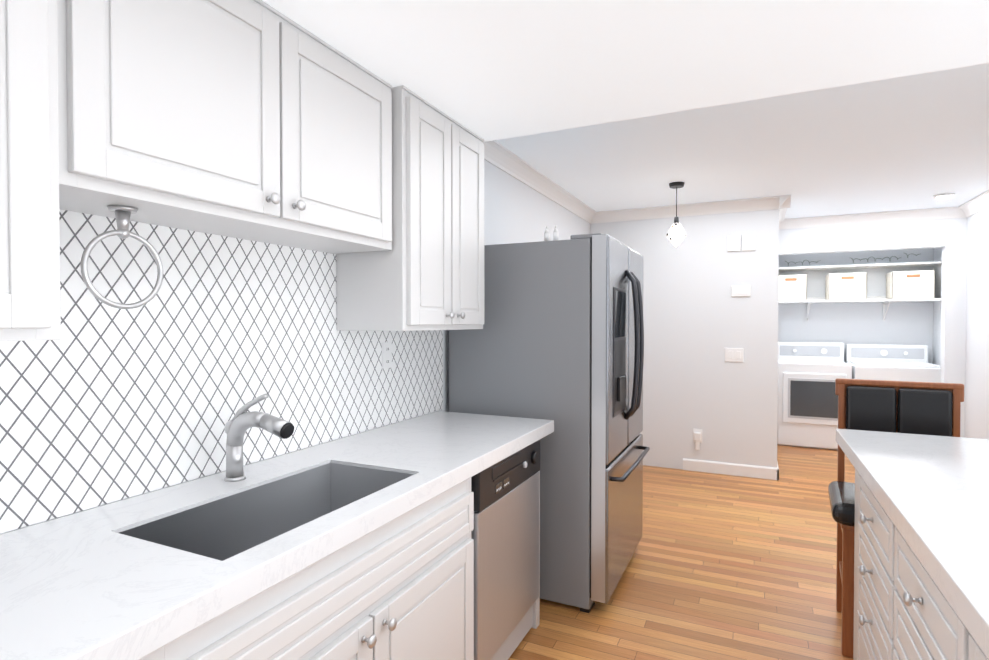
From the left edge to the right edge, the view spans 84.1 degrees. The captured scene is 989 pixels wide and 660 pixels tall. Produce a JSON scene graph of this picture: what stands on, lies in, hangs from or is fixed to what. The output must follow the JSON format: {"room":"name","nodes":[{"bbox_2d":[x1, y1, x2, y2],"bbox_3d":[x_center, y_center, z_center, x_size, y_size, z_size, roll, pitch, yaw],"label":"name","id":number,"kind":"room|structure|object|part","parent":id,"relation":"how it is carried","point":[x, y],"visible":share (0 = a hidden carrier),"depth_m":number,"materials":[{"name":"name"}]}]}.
{"room":"kitchen","nodes":[
{"label":"kitchen","id":0,"kind":"room"},
{"bbox_2d":[1,160,589,533],"bbox_3d":[-0.577,0.116,2.412,0.120,2.480,7.220,0,1,25],"label":"wall","id":1,"kind":"structure","parent":0,"point":[516,210],"depth_m":3.75,"materials":[{"name":"white paint"}]},
{"bbox_2d":[0,0,107,340],"bbox_3d":[-1.146,-0.426,0.636,0.331,0.899,1.075,0,1,25],"label":"upper cabinet","id":2,"kind":"object","parent":1,"relation":"attached to","point":[54,53],"depth_m":0.98,"materials":[{"name":"white paint"}]},
{"bbox_2d":[108,0,391,255],"bbox_3d":[-0.722,-0.589,1.581,0.291,0.601,1.080,0,1,25],"label":"upper cabinet","id":3,"kind":"object","parent":1,"relation":"attached to","point":[258,120],"depth_m":1.43,"materials":[{"name":"white paint"}]},
{"bbox_2d":[80,205,162,308],"bbox_3d":[-0.859,-0.165,1.270,0.060,0.234,0.182,0,1,25],"label":"towel ring","id":4,"kind":"object","parent":3,"relation":"attached to","point":[123,216],"visible":1,"depth_m":1.26,"materials":[{"name":"silver metal"}]},
{"bbox_2d":[382,342,391,368],"bbox_3d":[-0.478,0.113,2.443,0.007,0.115,0.070,0,1,25],"label":"electrical outlet","id":5,"kind":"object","parent":1,"relation":"attached to","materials":[{"name":"white plastic"}]},
{"bbox_2d":[336,85,483,330],"bbox_3d":[-0.338,-0.451,2.350,0.331,0.899,0.715,0,1,25],"label":"upper cabinet","id":6,"kind":"object","parent":1,"relation":"attached to","point":[432,277],"depth_m":2.13,"materials":[{"name":"white paint"}]},
{"bbox_2d":[263,0,988,141],"bbox_3d":[0.360,-0.982,0.208,3.440,0.218,4.060,0,1,25],"label":"ceiling soffit","id":7,"kind":"structure","parent":0,"point":[488,70],"depth_m":1.74,"materials":[{"name":"white paint"}]},
{"bbox_2d":[590,210,765,468],"bbox_3d":[1.696,0.075,5.265,1.560,2.480,0.120,0,1,25],"label":"wall","id":8,"kind":"structure","parent":0,"point":[698,319],"depth_m":5.09,"materials":[{"name":"white paint"}]},
{"bbox_2d":[693,429,701,449],"bbox_3d":[1.888,1.020,5.100,0.080,0.195,0.035,0,1,25],"label":"electrical outlet","id":9,"kind":"object","parent":8,"relation":"attached to","point":[697,436],"visible":1,"depth_m":5.09,"materials":[{"name":"white plastic"}]},
{"bbox_2d":[683,458,776,479],"bbox_3d":[2.129,1.266,5.004,0.780,0.105,0.014,0,1,25],"label":"baseboard","id":10,"kind":"structure","parent":8,"relation":"attached to","point":[762,472],"depth_m":4.99,"materials":[{"name":"white paint"}]},
{"bbox_2d":[725,348,743,361],"bbox_3d":[2.172,0.227,4.969,0.155,0.125,0.010,0,1,25],"label":"switch plate","id":11,"kind":"object","parent":8,"relation":"attached to","point":[734,354],"visible":1,"depth_m":4.97,"materials":[{"name":"white plastic"}]},
{"bbox_2d":[731,285,750,296],"bbox_3d":[2.218,-0.350,4.936,0.160,0.100,0.015,0,1,25],"label":"switch plate","id":12,"kind":"object","parent":8,"relation":"attached to","point":[741,291],"visible":1,"depth_m":4.93,"materials":[{"name":"white plastic"}]},
{"bbox_2d":[727,234,755,251],"bbox_3d":[2.218,-0.782,4.929,0.229,0.145,0.017,0,1,25],"label":"box","id":13,"kind":"object","parent":8,"relation":"attached to","point":[734,242],"visible":1,"depth_m":4.92,"materials":[{"name":"white plastic"}]},
{"bbox_2d":[508,444,854,659],"bbox_3d":[1.463,1.381,2.724,3.560,0.060,9.490,0,1,25],"label":"floor","id":14,"kind":"structure","parent":0,"point":[725,567],"depth_m":2.95,"materials":[{"name":"brown wood"}]},
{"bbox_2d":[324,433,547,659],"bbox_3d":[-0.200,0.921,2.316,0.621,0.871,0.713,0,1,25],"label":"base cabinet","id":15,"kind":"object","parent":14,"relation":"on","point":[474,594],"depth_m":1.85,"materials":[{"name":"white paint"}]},
{"bbox_2d":[0,409,553,659],"bbox_3d":[-0.852,0.474,0.916,0.634,0.055,3.970,0,1,25],"label":"countertop","id":16,"kind":"structure","parent":15,"relation":"on","point":[91,584],"depth_m":1.14,"materials":[{"name":"white stone"}]},
{"bbox_2d":[216,389,295,480],"bbox_3d":[-0.677,0.308,1.566,0.249,0.259,0.062,0,1,25],"label":"faucet","id":17,"kind":"object","parent":16,"relation":"on","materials":[{"name":"silver metal"}]},
{"bbox_2d":[140,465,423,659],"bbox_3d":[-0.537,0.578,1.449,0.353,0.259,0.693,0,1,25],"label":"sink","id":18,"kind":"object","parent":16,"relation":"in","point":[280,622],"depth_m":1.36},
{"bbox_2d":[471,440,539,659],"bbox_3d":[-0.179,0.912,2.306,0.600,0.851,0.610,0,1,25],"label":"dishwasher","id":19,"kind":"object","parent":15,"relation":"in","point":[505,533],"depth_m":2.13,"materials":[{"name":"grey metal"}]},
{"bbox_2d":[449,225,649,612],"bbox_3d":[0.368,0.413,3.127,0.924,1.865,0.910,0,1,25],"label":"refrigerator","id":20,"kind":"object","parent":14,"relation":"on","point":[558,338],"depth_m":2.67,"materials":[{"name":"grey metal"}]},
{"bbox_3d":[0.280,-0.474,2.702,0.072,0.078,0.026,0,1,25],"label":"items on top of the fridge","id":21,"kind":"part","parent":20,"relation":"part of","materials":[{"name":"white"}]},
{"bbox_2d":[777,342,851,449],"bbox_3d":[3.640,0.725,6.310,0.705,1.150,0.710,0,1,25],"label":"dryer","id":22,"kind":"object","parent":14,"relation":"on","point":[809,373],"visible":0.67,"depth_m":6.05,"materials":[{"name":"white metal"}]},
{"bbox_2d":[845,344,940,382],"bbox_3d":[4.332,0.737,6.001,0.760,1.135,0.680,0,1,25],"label":"washing machine","id":23,"kind":"object","parent":14,"relation":"on","point":[889,362],"visible":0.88,"depth_m":5.99,"materials":[{"name":"white metal"}]},
{"bbox_2d":[828,378,963,657],"bbox_3d":[1.746,0.796,2.345,0.535,1.120,0.470,0,1,29],"label":"bar stool","id":24,"kind":"object","parent":14,"relation":"on","point":[922,408],"visible":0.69,"depth_m":2.47,"materials":[{"name":"black leather"}]},
{"bbox_2d":[839,445,988,659],"bbox_3d":[0.959,0.951,0.139,1.004,0.873,4.095,0,1,25],"label":"kitchen island","id":25,"kind":"object","parent":14,"relation":"on","point":[921,561],"depth_m":1.47,"materials":[{"name":"white paint"}]},
{"bbox_2d":[836,429,988,656],"bbox_3d":[1.034,0.484,0.210,1.044,0.055,4.300,0,1,25],"label":"island countertop","id":26,"kind":"structure","parent":25,"relation":"on","point":[935,489],"depth_m":1.43,"materials":[{"name":"white stone"}]},
{"bbox_2d":[496,63,988,218],"bbox_3d":[1.463,-1.179,2.688,3.560,0.100,9.490,0,1,25],"label":"ceiling","id":27,"kind":"structure","parent":0,"point":[915,141],"depth_m":3.48,"materials":[{"name":"white paint"}]},
{"bbox_2d":[666,182,686,247],"bbox_3d":[1.431,-0.898,4.315,0.149,0.505,0.172,0,1,25],"label":"pendant light","id":28,"kind":"object","parent":27,"relation":"hanging from","point":[676,239],"visible":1,"depth_m":4.30,"materials":[{"name":"clear glass"}]},
{"bbox_2d":[483,140,988,228],"bbox_3d":[2.074,-1.098,3.987,3.320,0.098,4.240,0,1,25],"label":"crown molding","id":29,"kind":"structure","parent":27,"relation":"attached to","point":[502,158],"depth_m":5.05,"materials":[{"name":"white paint"}]},
{"bbox_2d":[933,193,954,198],"bbox_3d":[3.843,-1.144,4.690,0.150,0.025,0.150,0,1,25],"label":"recessed light","id":30,"kind":"object","parent":27,"relation":"in","point":[943,196],"visible":1,"depth_m":4.66,"materials":[{"name":"white paint"}]},
{"bbox_2d":[762,209,778,467],"bbox_3d":[2.919,0.066,5.867,0.120,2.480,2.250,0,1,25],"label":"wall","id":31,"kind":"structure","parent":0,"point":[769,375],"depth_m":4.85,"materials":[{"name":"white paint"}]},
{"bbox_2d":[777,461,778,479],"bbox_3d":[2.976,1.254,5.849,0.014,0.105,2.264,0,1,25],"label":"baseboard","id":32,"kind":"structure","parent":31,"relation":"attached to","point":[777,461],"depth_m":4.83,"materials":[{"name":"white paint"}]},
{"bbox_2d":[778,248,933,363],"bbox_3d":[4.215,0.056,6.566,1.870,2.480,0.120,0,1,25],"label":"wall","id":33,"kind":"structure","parent":0,"point":[907,323],"depth_m":6.46,"materials":[{"name":"white paint"}]},
{"bbox_2d":[786,253,918,265],"bbox_3d":[4.202,-0.836,6.488,1.361,0.101,0.006,0,1,25],"label":"script sign","id":34,"kind":"object","parent":33,"relation":"attached to","point":[854,259],"visible":1,"depth_m":6.41,"materials":[{"name":"grey metal"}]},
{"bbox_2d":[778,261,941,320],"bbox_3d":[4.108,-0.420,6.331,1.622,0.640,0.377,0,1,25],"label":"shelf","id":35,"kind":"object","parent":33,"relation":"attached to","point":[810,300],"visible":0.69,"depth_m":6.26,"materials":[{"name":"white paint"}]},
{"bbox_2d":[778,274,806,300],"bbox_3d":[3.547,-0.501,6.583,0.330,0.300,0.304,0,1,25],"label":"storage bin","id":36,"kind":"object","parent":35,"relation":"on","point":[792,287],"visible":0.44,"depth_m":6.44,"materials":[{"name":"beige fabric"}]},
{"bbox_2d":[825,272,866,299],"bbox_3d":[4.059,-0.497,6.342,0.370,0.300,0.304,0,1,25],"label":"storage bin","id":37,"kind":"object","parent":35,"relation":"on","point":[844,286],"visible":0.88,"depth_m":6.21,"materials":[{"name":"beige fabric"}]},
{"bbox_2d":[886,270,934,298],"bbox_3d":[4.606,-0.494,6.084,0.380,0.300,0.304,0,1,25],"label":"storage bin","id":38,"kind":"object","parent":35,"relation":"on","point":[909,284],"visible":0.88,"depth_m":5.96,"materials":[{"name":"beige fabric"}]},
{"bbox_2d":[779,218,966,437],"bbox_3d":[3.766,0.070,5.611,1.630,2.480,0.110,0,1,25],"label":"wall","id":39,"kind":"structure","parent":0,"point":[948,237],"depth_m":5.32,"materials":[{"name":"white paint"}]},
{"bbox_2d":[933,207,988,438],"bbox_3d":[4.182,0.087,4.442,0.120,2.480,3.750,0,1,25],"label":"wall","id":40,"kind":"structure","parent":0,"point":[977,366],"depth_m":4.98,"materials":[{"name":"white paint"}]}
]}

